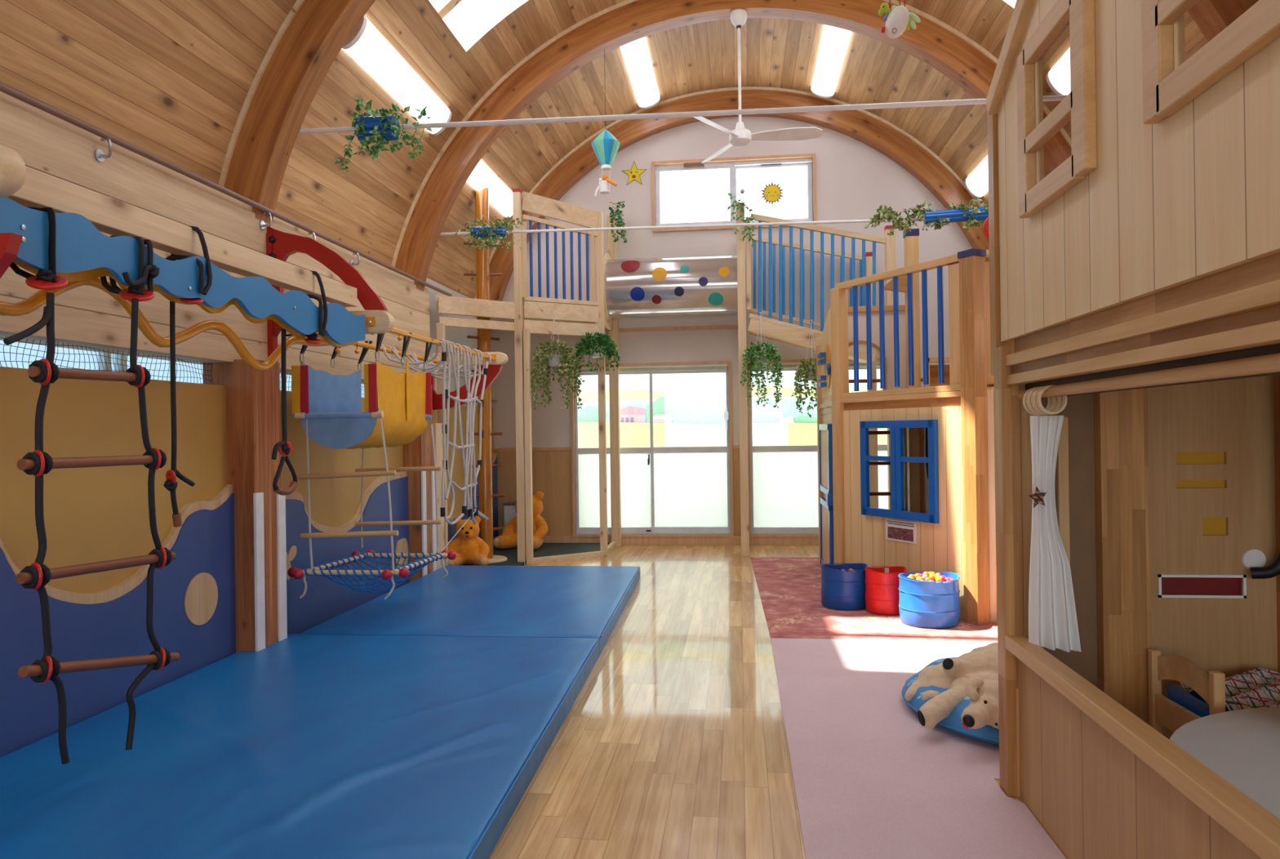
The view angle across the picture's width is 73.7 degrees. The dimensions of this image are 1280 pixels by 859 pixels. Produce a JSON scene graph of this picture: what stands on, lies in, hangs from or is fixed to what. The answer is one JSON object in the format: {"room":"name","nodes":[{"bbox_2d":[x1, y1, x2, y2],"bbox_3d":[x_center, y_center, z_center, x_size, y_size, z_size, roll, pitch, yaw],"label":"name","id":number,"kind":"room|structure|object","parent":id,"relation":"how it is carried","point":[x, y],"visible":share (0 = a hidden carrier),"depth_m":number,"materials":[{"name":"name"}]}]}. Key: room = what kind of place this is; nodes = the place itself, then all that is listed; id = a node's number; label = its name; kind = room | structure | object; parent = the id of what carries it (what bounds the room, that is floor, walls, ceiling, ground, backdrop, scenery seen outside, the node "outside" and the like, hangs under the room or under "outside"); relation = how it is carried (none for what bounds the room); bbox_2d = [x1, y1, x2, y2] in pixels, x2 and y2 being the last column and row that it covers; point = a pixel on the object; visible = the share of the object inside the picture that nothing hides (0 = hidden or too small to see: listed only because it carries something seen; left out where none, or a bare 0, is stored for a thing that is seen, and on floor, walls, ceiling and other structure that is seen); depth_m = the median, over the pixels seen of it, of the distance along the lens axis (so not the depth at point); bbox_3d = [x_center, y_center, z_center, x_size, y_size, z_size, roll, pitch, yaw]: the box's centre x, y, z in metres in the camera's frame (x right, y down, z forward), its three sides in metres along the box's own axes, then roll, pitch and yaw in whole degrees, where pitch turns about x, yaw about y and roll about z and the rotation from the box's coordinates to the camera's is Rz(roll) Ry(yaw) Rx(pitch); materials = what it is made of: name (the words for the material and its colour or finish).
{"room":"indoor children's playroom","nodes":[
{"label":"indoor children's playroom","id":0,"kind":"room"},
{"bbox_2d":[0,98,430,383],"bbox_3d":[-2.907,-0.879,2.291,0.280,0.955,12.280,-1,0,7],"label":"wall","id":1,"kind":"structure","parent":0,"point":[87,316],"depth_m":4.49,"materials":[{"name":"brown wood"}]},
{"bbox_2d":[0,336,213,384],"bbox_3d":[-2.689,-0.330,3.928,0.027,0.154,2.396,-1,0,7],"label":"safety net","id":2,"kind":"object","parent":1,"relation":"attached to","point":[33,343],"visible":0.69,"depth_m":4.22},
{"bbox_2d":[0,91,426,289],"bbox_3d":[-3.008,-1.385,2.303,0.430,0.060,12.280,-1,0,7],"label":"trim","id":3,"kind":"structure","parent":1,"relation":"attached to","point":[3,96],"depth_m":4.52,"materials":[{"name":"brown wood"}]},
{"bbox_2d":[0,81,452,296],"bbox_3d":[-2.439,-1.340,4.865,0.069,0.143,8.100,-1,0,7],"label":"rail","id":4,"kind":"object","parent":1,"relation":"attached to","point":[100,156],"visible":0.87,"depth_m":4.55,"materials":[{"name":"metal"}]},
{"bbox_2d":[202,359,281,653],"bbox_3d":[-2.441,0.512,5.267,0.320,1.860,0.300,-1,0,7],"label":"trim","id":5,"kind":"structure","parent":1,"relation":"attached to","point":[253,424],"depth_m":5.12,"materials":[{"name":"red wood"}]},
{"bbox_2d":[0,144,508,409],"bbox_3d":[-2.112,-0.761,4.701,0.910,1.195,7.050,-1,0,7],"label":"gantry","id":6,"kind":"object","parent":1,"relation":"attached to","point":[84,255],"visible":0.84,"depth_m":3.69,"materials":[{"name":"brown wood"}]},
{"bbox_2d":[3,206,179,764],"bbox_3d":[-2.012,0.221,3.086,0.227,1.956,0.797,-1,0,7],"label":"ladder","id":7,"kind":"object","parent":6,"relation":"attached to","point":[37,463],"visible":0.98,"depth_m":2.94,"materials":[{"name":"black fabric"}]},
{"bbox_2d":[163,300,195,526],"bbox_3d":[-2.005,-0.072,3.719,0.064,0.985,0.179,-1,0,7],"label":"rope","id":8,"kind":"object","parent":6,"relation":"hanging from","point":[171,484],"visible":0.99,"depth_m":3.67,"materials":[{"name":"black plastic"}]},
{"bbox_2d":[164,226,212,303],"bbox_3d":[-1.972,-0.718,3.707,0.192,0.362,0.117,-1,0,7],"label":"rope loop","id":9,"kind":"object","parent":6,"relation":"hanging from","point":[202,289],"visible":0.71,"depth_m":3.69,"materials":[{"name":"black fabric"}]},
{"bbox_2d":[271,327,297,495],"bbox_3d":[-1.906,-0.102,4.574,0.058,0.908,0.236,-1,0,7],"label":"rope","id":10,"kind":"object","parent":6,"relation":"hanging from","point":[286,449],"visible":0.99,"depth_m":4.57,"materials":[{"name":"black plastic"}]},
{"bbox_2d":[304,270,328,343],"bbox_3d":[-1.849,-0.685,4.758,0.192,0.428,0.117,-1,0,7],"label":"rope loop","id":11,"kind":"object","parent":6,"relation":"hanging from","point":[313,338],"visible":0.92,"depth_m":4.73,"materials":[{"name":"black fabric"}]},
{"bbox_2d":[291,332,433,448],"bbox_3d":[-1.918,-0.271,6.030,0.640,0.810,0.944,-1,0,7],"label":"swing","id":12,"kind":"object","parent":6,"relation":"hanging from","point":[331,404],"visible":0.97,"depth_m":5.78,"materials":[{"name":"multicoloured fabric"}]},
{"bbox_2d":[287,408,456,599],"bbox_3d":[-1.855,0.504,6.025,0.839,1.282,1.142,-1,0,7],"label":"swing","id":13,"kind":"object","parent":6,"relation":"hanging from","point":[403,570],"visible":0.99,"depth_m":5.72,"materials":[{"name":"white fabric"}]},
{"bbox_2d":[381,338,491,524],"bbox_3d":[-1.699,0.058,7.317,0.570,1.529,1.500,-1,0,7],"label":"net","id":14,"kind":"object","parent":6,"relation":"hanging from","point":[470,414],"visible":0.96,"depth_m":7.09,"materials":[{"name":"white fabric"}]},
{"bbox_2d":[253,492,265,651],"bbox_3d":[-2.286,0.860,5.132,0.020,0.960,0.083,-1,0,7],"label":"guard","id":15,"kind":"object","parent":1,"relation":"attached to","point":[258,498],"visible":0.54,"depth_m":5.11,"materials":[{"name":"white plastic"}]},
{"bbox_2d":[276,493,287,640],"bbox_3d":[-2.257,0.860,5.380,0.020,0.960,0.083,-1,0,7],"label":"guard","id":16,"kind":"object","parent":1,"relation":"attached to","point":[281,500],"visible":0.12,"depth_m":5.36,"materials":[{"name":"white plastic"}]},
{"bbox_2d":[402,384,433,582],"bbox_3d":[-2.129,0.512,7.949,0.320,1.860,0.300,-1,0,7],"label":"trim","id":17,"kind":"structure","parent":1,"relation":"attached to","point":[419,452],"depth_m":7.79,"materials":[{"name":"red wood"}]},
{"bbox_2d":[421,471,427,576],"bbox_3d":[-1.974,0.860,7.814,0.020,0.960,0.083,-1,0,7],"label":"guard","id":18,"kind":"object","parent":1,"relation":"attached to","point":[424,508],"visible":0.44,"depth_m":7.79,"materials":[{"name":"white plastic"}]},
{"bbox_2d":[431,471,436,571],"bbox_3d":[-1.945,0.860,8.062,0.020,0.960,0.083,-1,0,7],"label":"guard","id":19,"kind":"object","parent":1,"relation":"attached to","point":[433,475],"visible":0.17,"depth_m":8.03,"materials":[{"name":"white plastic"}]},
{"bbox_2d":[591,48,620,196],"bbox_3d":[-0.321,-2.899,7.930,0.270,1.488,0.270,-1,0,7],"label":"mobile","id":20,"kind":"object","parent":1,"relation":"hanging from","point":[605,145],"visible":1,"depth_m":7.87,"materials":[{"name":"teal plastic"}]},
{"bbox_2d":[599,180,609,194],"bbox_3d":[-0.328,-2.247,7.931,0.104,0.100,0.104,-1,0,7],"label":"basket","id":21,"kind":"object","parent":20,"relation":"on","point":[604,185],"depth_m":7.89,"materials":[{"name":"white plastic"}]},
{"bbox_2d":[298,94,1067,133],"bbox_3d":[0.458,-1.944,5.252,5.574,0.101,0.031,-1,0,7],"label":"rod","id":22,"kind":"object","parent":1,"relation":"attached to","point":[1046,98],"visible":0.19,"depth_m":5.26,"materials":[{"name":"white paint"}]},
{"bbox_2d":[334,97,432,170],"bbox_3d":[-1.615,-1.886,5.438,0.609,0.497,0.395,-1,0,7],"label":"garland","id":23,"kind":"object","parent":22,"relation":"hanging from","point":[380,130],"visible":0.99,"depth_m":5.44,"materials":[{"name":"green plant"}]},
{"bbox_2d":[391,0,1071,291],"bbox_3d":[0.868,-2.692,7.778,6.596,2.774,0.208,-1,0,7],"label":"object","id":24,"kind":"structure","parent":1,"relation":"attached to","point":[933,42],"depth_m":7.83,"materials":[{"name":"brown wood"}]},
{"bbox_2d":[217,0,1258,223],"bbox_3d":[0.557,-2.692,5.106,6.596,2.774,0.208,-1,0,7],"label":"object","id":25,"kind":"structure","parent":1,"relation":"attached to","point":[281,94],"depth_m":5.36,"materials":[{"name":"brown wood"}]},
{"bbox_2d":[693,8,822,163],"bbox_3d":[1.068,-3.190,7.771,1.148,1.215,1.293,-1,0,7],"label":"ceiling fan","id":26,"kind":"object","parent":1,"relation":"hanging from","point":[740,137],"visible":0.98,"depth_m":7.72,"materials":[{"name":"white paint"}]},
{"bbox_2d":[878,0,920,38],"bbox_3d":[1.506,-2.984,5.004,0.219,1.391,0.125,-1,0,-19],"label":"mobile","id":27,"kind":"object","parent":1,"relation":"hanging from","point":[897,20],"visible":1,"depth_m":4.98,"materials":[{"name":"fabric"}]},
{"bbox_2d":[426,277,477,407],"bbox_3d":[-2.220,-0.044,9.571,0.380,2.980,2.340,-1,0,7],"label":"wall","id":28,"kind":"structure","parent":0,"point":[455,335],"depth_m":9.35,"materials":[{"name":"white paint"}]},
{"bbox_2d":[0,0,1208,298],"bbox_3d":[0.327,-2.803,3.143,6.788,2.774,14.720,-1,0,7],"label":"ceiling","id":29,"kind":"structure","parent":0,"point":[172,80],"depth_m":7.02,"materials":[{"name":"brown wood"}]},
{"bbox_2d":[342,15,451,135],"bbox_3d":[-1.885,-2.751,6.763,0.195,0.231,1.800,-1,0,7],"label":"ceiling light","id":30,"kind":"object","parent":29,"relation":"attached to","point":[366,45],"visible":0.85,"depth_m":6.51,"materials":[{"name":"white"}]},
{"bbox_2d":[430,0,528,51],"bbox_3d":[-0.883,-3.629,6.420,1.519,0.891,1.390,-1,0,7],"label":"window","id":31,"kind":"structure","parent":29,"relation":"attached to","point":[501,10],"depth_m":7.16,"materials":[{"name":"white glass"}]},
{"bbox_2d":[466,159,512,218],"bbox_3d":[-1.641,-2.667,9.393,0.190,0.235,1.880,-1,0,7],"label":"ceiling light","id":32,"kind":"object","parent":29,"relation":"attached to","point":[500,197],"visible":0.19,"depth_m":9.34,"materials":[{"name":"white glass"}]},
{"bbox_2d":[620,36,660,108],"bbox_3d":[0.000,-3.875,9.202,0.263,0.130,1.880,-1,0,7],"label":"ceiling light","id":33,"kind":"object","parent":29,"relation":"attached to","point":[636,55],"visible":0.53,"depth_m":9.18,"materials":[{"name":"white"}]},
{"bbox_2d":[440,219,916,235],"bbox_3d":[1.075,-1.899,7.909,6.314,0.093,0.027,-1,0,7],"label":"rod","id":34,"kind":"object","parent":29,"relation":"attached to","point":[847,220],"visible":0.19,"depth_m":7.98,"materials":[{"name":"white paint"}]},
{"bbox_2d":[454,215,524,251],"bbox_3d":[-1.426,-1.875,8.168,0.668,0.366,0.327,-1,0,7],"label":"garland","id":35,"kind":"object","parent":34,"relation":"hanging from","point":[498,232],"visible":1,"depth_m":8.15,"materials":[{"name":"green plant"}]},
{"bbox_2d":[864,195,988,235],"bbox_3d":[2.549,-1.815,7.255,1.270,0.317,0.516,-1,0,30],"label":"hanging plant","id":36,"kind":"object","parent":34,"relation":"hanging from","point":[975,215],"visible":0.86,"depth_m":7.24,"materials":[{"name":"green plant"}]},
{"bbox_2d":[810,24,851,97],"bbox_3d":[2.006,-3.902,8.968,0.263,0.130,1.880,-1,0,7],"label":"ceiling light","id":37,"kind":"object","parent":29,"relation":"attached to","point":[834,40],"visible":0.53,"depth_m":8.94,"materials":[{"name":"white"}]},
{"bbox_2d":[964,155,988,198],"bbox_3d":[3.679,-2.740,8.774,0.190,0.235,1.880,-1,0,7],"label":"ceiling light","id":38,"kind":"object","parent":29,"relation":"attached to","point":[977,183],"visible":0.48,"depth_m":9.34,"materials":[{"name":"white"}]},
{"bbox_2d":[1045,47,1070,95],"bbox_3d":[3.311,-2.809,6.068,0.194,0.231,1.820,-1,0,7],"label":"ceiling light","id":39,"kind":"object","parent":29,"relation":"attached to","point":[1058,78],"visible":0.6,"depth_m":6.78,"materials":[{"name":"white"}]},
{"bbox_2d":[490,116,972,536],"bbox_3d":[1.219,-1.410,10.429,6.850,5.620,0.160,-1,0,7],"label":"wall","id":40,"kind":"structure","parent":0,"point":[854,179],"depth_m":10.40,"materials":[{"name":"white paint"}]},
{"bbox_2d":[502,501,516,525],"bbox_3d":[-1.492,1.147,10.488,0.320,0.520,0.250,-1,0,7],"label":"wall panel","id":41,"kind":"object","parent":40,"relation":"attached to","point":[509,512],"visible":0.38,"depth_m":10.38,"materials":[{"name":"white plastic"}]},
{"bbox_2d":[497,444,739,451],"bbox_3d":[1.206,0.210,10.344,6.000,0.040,0.012,-1,0,7],"label":"trim","id":42,"kind":"structure","parent":40,"relation":"attached to","point":[733,446],"depth_m":10.61,"materials":[{"name":"brown wood"}]},
{"bbox_2d":[622,160,646,184],"bbox_3d":[-0.071,-3.152,10.494,0.314,0.298,0.007,-1,0,7],"label":"sticker","id":43,"kind":"object","parent":40,"relation":"attached to","point":[633,174],"visible":1,"depth_m":10.49,"materials":[{"name":"yellow paper"}]},
{"bbox_2d":[570,360,733,537],"bbox_3d":[0.144,0.250,10.514,1.980,2.130,0.160,-1,0,7],"label":"door","id":44,"kind":"structure","parent":40,"relation":"in","point":[673,491],"depth_m":10.52,"materials":[{"name":"white glass"}]},
{"bbox_2d":[578,364,728,373],"bbox_3d":[0.126,-0.748,10.471,1.890,0.073,0.046,-1,0,7],"label":"roller blind","id":45,"kind":"object","parent":40,"relation":"attached to","point":[703,366],"visible":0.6,"depth_m":10.43,"materials":[{"name":"white paint"}]},
{"bbox_2d":[619,324,737,332],"bbox_3d":[0.491,-1.233,10.423,1.500,0.045,0.020,-1,0,7],"label":"trim","id":46,"kind":"structure","parent":40,"relation":"attached to","point":[721,326],"depth_m":10.42,"materials":[{"name":"brown wood"}]},
{"bbox_2d":[542,535,818,545],"bbox_3d":[1.221,1.343,10.333,6.000,0.115,0.030,-1,0,7],"label":"baseboard","id":47,"kind":"structure","parent":40,"relation":"attached to","point":[735,540],"depth_m":10.39,"materials":[{"name":"brown wood"}]},
{"bbox_2d":[475,86,989,301],"bbox_3d":[1.157,-2.692,10.261,6.596,2.774,0.208,-1,0,7],"label":"arched ceiling beam","id":48,"kind":"structure","parent":40,"relation":"attached to","point":[863,126],"depth_m":10.16,"materials":[{"name":"brown wood"}]},
{"bbox_2d":[651,153,817,232],"bbox_3d":[1.135,-2.859,10.399,1.980,0.860,0.160,-1,0,7],"label":"window","id":49,"kind":"structure","parent":40,"relation":"in","point":[734,164],"depth_m":10.39,"materials":[{"name":"brown wood"}]},
{"bbox_2d":[760,181,784,205],"bbox_3d":[1.604,-2.863,10.364,0.295,0.310,0.009,-1,0,7],"label":"sticker","id":50,"kind":"object","parent":49,"relation":"attached to","point":[772,193],"visible":1,"depth_m":10.36,"materials":[{"name":"yellow paper"}]},
{"bbox_2d":[750,360,879,368],"bbox_3d":[2.261,-0.778,10.222,1.890,0.073,0.046,-1,0,7],"label":"roller blind","id":51,"kind":"object","parent":40,"relation":"attached to","point":[785,365],"visible":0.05,"depth_m":10.25,"materials":[{"name":"white paint"}]},
{"bbox_2d":[746,357,888,537],"bbox_3d":[2.280,0.220,10.265,1.980,2.130,0.160,-1,0,7],"label":"door","id":52,"kind":"structure","parent":40,"relation":"in","point":[783,480],"depth_m":10.32,"materials":[{"name":"white glass"}]},
{"bbox_2d":[488,545,1066,858],"bbox_3d":[0.409,1.460,3.083,6.860,0.120,15.020,-1,0,7],"label":"floor","id":53,"kind":"structure","parent":0,"point":[673,744],"depth_m":3.92,"materials":[{"name":"brown wood"}]},
{"bbox_2d":[0,366,235,757],"bbox_3d":[-2.602,0.590,3.927,0.088,1.705,2.400,-1,0,7],"label":"mural","id":54,"kind":"object","parent":53,"relation":"on","point":[92,514],"visible":0.84,"depth_m":4.12},
{"bbox_2d":[0,633,599,858],"bbox_3d":[-1.523,1.358,3.122,2.195,0.136,4.650,-1,0,7],"label":"mat","id":55,"kind":"object","parent":53,"relation":"on","point":[300,745],"visible":0.98,"depth_m":3.40,"materials":[{"name":"blue plastic"}]},
{"bbox_2d":[280,390,408,633],"bbox_3d":[-2.290,0.590,6.609,0.088,1.705,2.400,-1,0,7],"label":"mural","id":56,"kind":"object","parent":53,"relation":"on","point":[335,502],"visible":0.59,"depth_m":6.40},
{"bbox_2d":[432,422,444,569],"bbox_3d":[-1.975,0.690,8.213,0.120,1.500,0.200,-1,0,7],"label":"timber post","id":57,"kind":"object","parent":53,"relation":"on","point":[437,427],"visible":0.16,"depth_m":8.18,"materials":[{"name":"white wood"}]},
{"bbox_2d":[432,405,497,546],"bbox_3d":[-1.957,0.590,9.505,0.080,1.705,2.370,-1,0,7],"label":"mural","id":58,"kind":"object","parent":53,"relation":"on","point":[458,473],"visible":0.24,"depth_m":9.42},
{"bbox_2d":[302,564,639,656],"bbox_3d":[-1.069,1.364,6.829,1.981,0.123,2.800,-1,0,7],"label":"mat","id":59,"kind":"object","parent":53,"relation":"on","point":[482,601],"visible":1,"depth_m":6.35,"materials":[{"name":"blue plastic"}]},
{"bbox_2d":[435,188,621,565],"bbox_3d":[-1.138,-0.579,9.485,1.536,4.020,2.180,-1,0,7],"label":"platform","id":60,"kind":"object","parent":53,"relation":"on","point":[525,316],"visible":0.91,"depth_m":9.22,"materials":[{"name":"brown wood"}]},
{"bbox_2d":[530,309,584,409],"bbox_3d":[-0.904,-0.747,9.217,0.594,1.088,0.581,-1,0,-13],"label":"hanging plant","id":61,"kind":"object","parent":60,"relation":"hanging from","point":[553,360],"visible":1,"depth_m":9.12,"materials":[{"name":"green plant"}]},
{"bbox_2d":[572,313,620,372],"bbox_3d":[-0.479,-0.941,9.419,0.548,0.671,0.482,-1,0,-33],"label":"hanging plant","id":62,"kind":"object","parent":60,"relation":"hanging from","point":[605,347],"visible":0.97,"depth_m":9.34,"materials":[{"name":"green plant"}]},
{"bbox_2d":[608,200,626,243],"bbox_3d":[-0.263,-2.444,10.070,0.236,0.507,0.264,-1,0,7],"label":"ivy spray","id":63,"kind":"object","parent":60,"relation":"attached to","point":[619,213],"visible":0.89,"depth_m":10.09,"materials":[{"name":"green plant"}]},
{"bbox_2d":[604,253,737,323],"bbox_3d":[0.394,-1.660,9.921,1.559,0.810,0.810,-1,0,7],"label":"tunnel","id":64,"kind":"object","parent":60,"relation":"attached to","point":[706,284],"visible":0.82,"depth_m":9.65,"materials":[{"name":"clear plastic"}]},
{"bbox_2d":[460,542,609,565],"bbox_3d":[-1.165,1.416,9.463,1.420,0.030,2.230,-1,0,7],"label":"floor mat","id":65,"kind":"object","parent":53,"relation":"on","point":[545,549],"visible":0.35,"depth_m":9.85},
{"bbox_2d":[448,515,488,565],"bbox_3d":[-1.774,1.152,8.774,0.446,0.504,0.444,-1,0,-11],"label":"teddy bear","id":66,"kind":"object","parent":65,"relation":"on","point":[468,548],"visible":0.82,"depth_m":8.76},
{"bbox_2d":[463,186,506,563],"bbox_3d":[-1.677,-0.597,9.195,0.440,4.010,0.506,-1,0,-23],"label":"pole","id":67,"kind":"object","parent":65,"relation":"on","point":[482,274],"visible":0.55,"depth_m":9.14,"materials":[{"name":"brown wood"}]},
{"bbox_2d":[493,491,548,550],"bbox_3d":[-1.366,1.069,10.087,0.589,0.664,0.585,-1,0,24],"label":"teddy bear","id":68,"kind":"object","parent":65,"relation":"on","point":[508,539],"visible":0.56,"depth_m":10.05},
{"bbox_2d":[736,202,895,556],"bbox_3d":[1.979,-0.562,9.721,1.700,3.900,0.830,-1,0,7],"label":"platform","id":69,"kind":"object","parent":53,"relation":"on","point":[789,333],"visible":0.7,"depth_m":9.41,"materials":[{"name":"brown wood"}]},
{"bbox_2d":[724,188,755,247],"bbox_3d":[1.090,-2.303,9.307,0.340,0.690,0.268,-1,0,7],"label":"ivy spray","id":70,"kind":"object","parent":69,"relation":"attached to","point":[742,191],"visible":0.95,"depth_m":9.29,"materials":[{"name":"green plant"}]},
{"bbox_2d":[740,311,783,408],"bbox_3d":[1.343,-0.754,9.326,0.518,1.054,0.516,-1,0,-14],"label":"hanging plant","id":71,"kind":"object","parent":69,"relation":"hanging from","point":[761,357],"visible":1,"depth_m":9.22,"materials":[{"name":"green plant"}]},
{"bbox_2d":[791,320,817,417],"bbox_3d":[1.875,-0.657,9.240,0.508,1.064,0.517,-1,0,7],"label":"hanging plant","id":72,"kind":"object","parent":69,"relation":"hanging from","point":[810,374],"visible":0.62,"depth_m":9.18,"materials":[{"name":"green plant"}]},
{"bbox_2d":[750,556,997,641],"bbox_3d":[2.469,1.376,7.646,2.900,0.006,4.240,-1,0,7],"label":"carpet","id":73,"kind":"object","parent":53,"relation":"on","point":[789,588],"visible":0.3,"depth_m":6.29,"materials":[{"name":"red carpet"}]},
{"bbox_2d":[820,562,868,610],"bbox_3d":[1.601,1.220,6.690,0.368,0.322,0.368,-1,0,7],"label":"bucket","id":74,"kind":"object","parent":73,"relation":"on","point":[841,589],"visible":0.88,"depth_m":6.54,"materials":[{"name":"blue plastic"}]},
{"bbox_2d":[864,565,906,615],"bbox_3d":[1.862,1.211,6.468,0.312,0.332,0.312,-1,0,7],"label":"bucket","id":75,"kind":"object","parent":73,"relation":"on","point":[882,596],"visible":0.82,"depth_m":6.34,"materials":[{"name":"red plastic"}]},
{"bbox_2d":[816,228,1014,625],"bbox_3d":[2.552,-0.223,7.360,1.825,3.200,2.788,-1,0,7],"label":"playhouse","id":76,"kind":"object","parent":73,"relation":"on","point":[941,432],"visible":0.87,"depth_m":6.68,"materials":[{"name":"brown wood"}]},
{"bbox_2d":[885,518,916,543],"bbox_3d":[2.052,0.800,6.724,0.004,0.165,0.343,-1,0,-26],"label":"notice sheet","id":77,"kind":"object","parent":76,"relation":"attached to","point":[895,530],"visible":1,"depth_m":6.71,"materials":[{"name":"white paper"}]},
{"bbox_2d":[887,526,913,541],"bbox_3d":[2.050,0.822,6.728,0.003,0.092,0.283,-1,0,-26],"label":"picture","id":78,"kind":"object","parent":77,"relation":"attached to","point":[904,534],"depth_m":6.72},
{"bbox_2d":[982,217,989,239],"bbox_3d":[2.497,-1.155,5.951,0.198,0.703,0.059,-1,0,7],"label":"ring","id":79,"kind":"object","parent":76,"relation":"attached to","point":[986,222],"visible":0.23,"depth_m":5.95,"materials":[{"name":"red plastic"}]},
{"bbox_2d":[897,571,959,628],"bbox_3d":[2.059,1.203,6.088,0.418,0.342,0.418,-1,0,7],"label":"bucket","id":80,"kind":"object","parent":73,"relation":"on","point":[922,604],"visible":0.95,"depth_m":5.92,"materials":[{"name":"blue plastic"}]},
{"bbox_2d":[770,637,1066,858],"bbox_3d":[1.954,1.375,2.826,2.810,0.006,5.465,-1,0,7],"label":"carpet","id":81,"kind":"object","parent":53,"relation":"on","point":[870,781],"visible":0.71,"depth_m":3.50,"materials":[{"name":"pink carpet"}]},
{"bbox_2d":[902,657,957,712],"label":"cushion","id":82,"kind":"object","parent":81,"relation":"on","point":[916,703],"depth_m":4.17,"materials":[{"name":"fabric"}]},
{"bbox_2d":[904,641,999,729],"bbox_3d":[1.563,1.236,4.081,0.572,0.284,1.234,-1,0,30],"label":"plush dog","id":83,"kind":"object","parent":82,"relation":"on","point":[974,674],"visible":0.7,"depth_m":3.92},
{"bbox_2d":[937,696,999,744],"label":"cushion","id":84,"kind":"object","parent":81,"relation":"on","point":[952,721],"depth_m":3.80,"materials":[{"name":"fabric"}]},
{"bbox_2d":[985,0,1279,858],"bbox_3d":[2.200,-0.449,1.768,2.025,3.644,3.020,-1,0,7],"label":"playhouse","id":85,"kind":"object","parent":53,"relation":"on","point":[1153,246],"visible":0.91,"depth_m":2.74,"materials":[{"name":"brown wood"}]},
{"bbox_2d":[1017,352,1279,399],"bbox_3d":[1.280,-0.132,1.844,0.037,0.042,2.760,-1,0,7],"label":"curtain rod","id":86,"kind":"object","parent":85,"relation":"attached to","point":[1268,363],"visible":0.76,"depth_m":2.06,"materials":[{"name":"brown wood"}]},
{"bbox_2d":[1022,386,1050,415],"bbox_3d":[1.422,-0.102,3.062,0.096,0.102,0.010,-1,0,7],"label":"curtain ring","id":87,"kind":"object","parent":86,"relation":"hanging from","point":[1048,405],"visible":0.6,"depth_m":3.06,"materials":[{"name":"brown wood"}]},
{"bbox_2d":[1027,386,1056,414],"bbox_3d":[1.416,-0.102,3.010,0.096,0.102,0.010,-1,0,7],"label":"curtain ring","id":88,"kind":"object","parent":86,"relation":"hanging from","point":[1054,403],"visible":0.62,"depth_m":3.01,"materials":[{"name":"brown wood"}]},
{"bbox_2d":[1031,386,1058,414],"bbox_3d":[1.416,-0.102,2.984,0.096,0.102,0.010,-1,0,7],"label":"curtain ring","id":89,"kind":"object","parent":86,"relation":"hanging from","point":[1057,397],"visible":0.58,"depth_m":2.98,"materials":[{"name":"brown wood"}]},
{"bbox_2d":[1032,385,1062,414],"bbox_3d":[1.410,-0.102,2.959,0.096,0.102,0.010,-1,0,7],"label":"curtain ring","id":90,"kind":"object","parent":86,"relation":"hanging from","point":[1034,403],"visible":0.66,"depth_m":2.96,"materials":[{"name":"brown wood"}]},
{"bbox_2d":[1035,385,1064,414],"bbox_3d":[1.410,-0.102,2.933,0.096,0.102,0.010,-1,0,7],"label":"curtain ring","id":91,"kind":"object","parent":86,"relation":"hanging from","point":[1037,397],"visible":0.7,"depth_m":2.93,"materials":[{"name":"brown wood"}]},
{"bbox_2d":[1037,384,1067,414],"bbox_3d":[1.404,-0.102,2.907,0.096,0.102,0.010,-1,0,7],"label":"curtain ring","id":92,"kind":"object","parent":86,"relation":"hanging from","point":[1044,388],"visible":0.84,"depth_m":2.90,"materials":[{"name":"brown wood"}]},
{"bbox_2d":[1028,415,1080,652],"bbox_3d":[1.493,0.377,3.084,0.188,0.855,0.059,-1,0,7],"label":"curtain","id":93,"kind":"object","parent":86,"relation":"hanging from","point":[1052,615],"visible":0.99,"depth_m":3.09,"materials":[{"name":"white fabric"}]},
{"bbox_2d":[1147,648,1228,733],"bbox_3d":[2.369,1.080,2.905,0.995,0.585,0.477,-1,0,7],"label":"chair","id":94,"kind":"object","parent":53,"relation":"on","point":[1181,707],"visible":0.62,"depth_m":3.03,"materials":[{"name":"brown wood"}]},
{"bbox_2d":[1179,666,1279,711],"bbox_3d":[2.399,0.914,2.887,0.927,0.095,0.490,-1,0,7],"label":"quilt","id":95,"kind":"object","parent":94,"relation":"on","point":[1258,687],"visible":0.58,"depth_m":2.97,"materials":[{"name":"multicoloured fabric"}]},
{"bbox_2d":[1169,706,1279,818],"bbox_3d":[2.044,1.123,2.027,1.340,0.505,1.340,-1,0,7],"label":"table","id":96,"kind":"object","parent":53,"relation":"on","point":[1242,747],"visible":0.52,"depth_m":2.36,"materials":[{"name":"grey laminate"}]},
{"label":"outside","id":97,"kind":"structure","parent":0,"visible":0},
{"bbox_3d":[1.559,1.510,13.218,16.000,0.180,5.380,-1,0,7],"label":"terrace","id":98,"kind":"object","parent":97,"visible":0},
{"bbox_2d":[577,368,887,448],"bbox_3d":[-0.046,0.573,12.694,11.483,4.104,0.092,-1,0,7],"label":"window view","id":99,"kind":"object","parent":98,"relation":"on","point":[689,408],"visible":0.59,"depth_m":12.58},
{"bbox_3d":[-3.212,0.698,2.337,0.060,1.700,12.300,-1,0,7],"label":"wall","id":100,"kind":"structure","parent":0,"visible":0},
{"bbox_2d":[0,340,364,397],"bbox_3d":[-3.231,-0.702,2.339,0.060,1.300,12.300,-1,0,7],"label":"window","id":101,"kind":"structure","parent":100,"relation":"in","point":[191,379],"depth_m":4.65,"materials":[{"name":"glass"}]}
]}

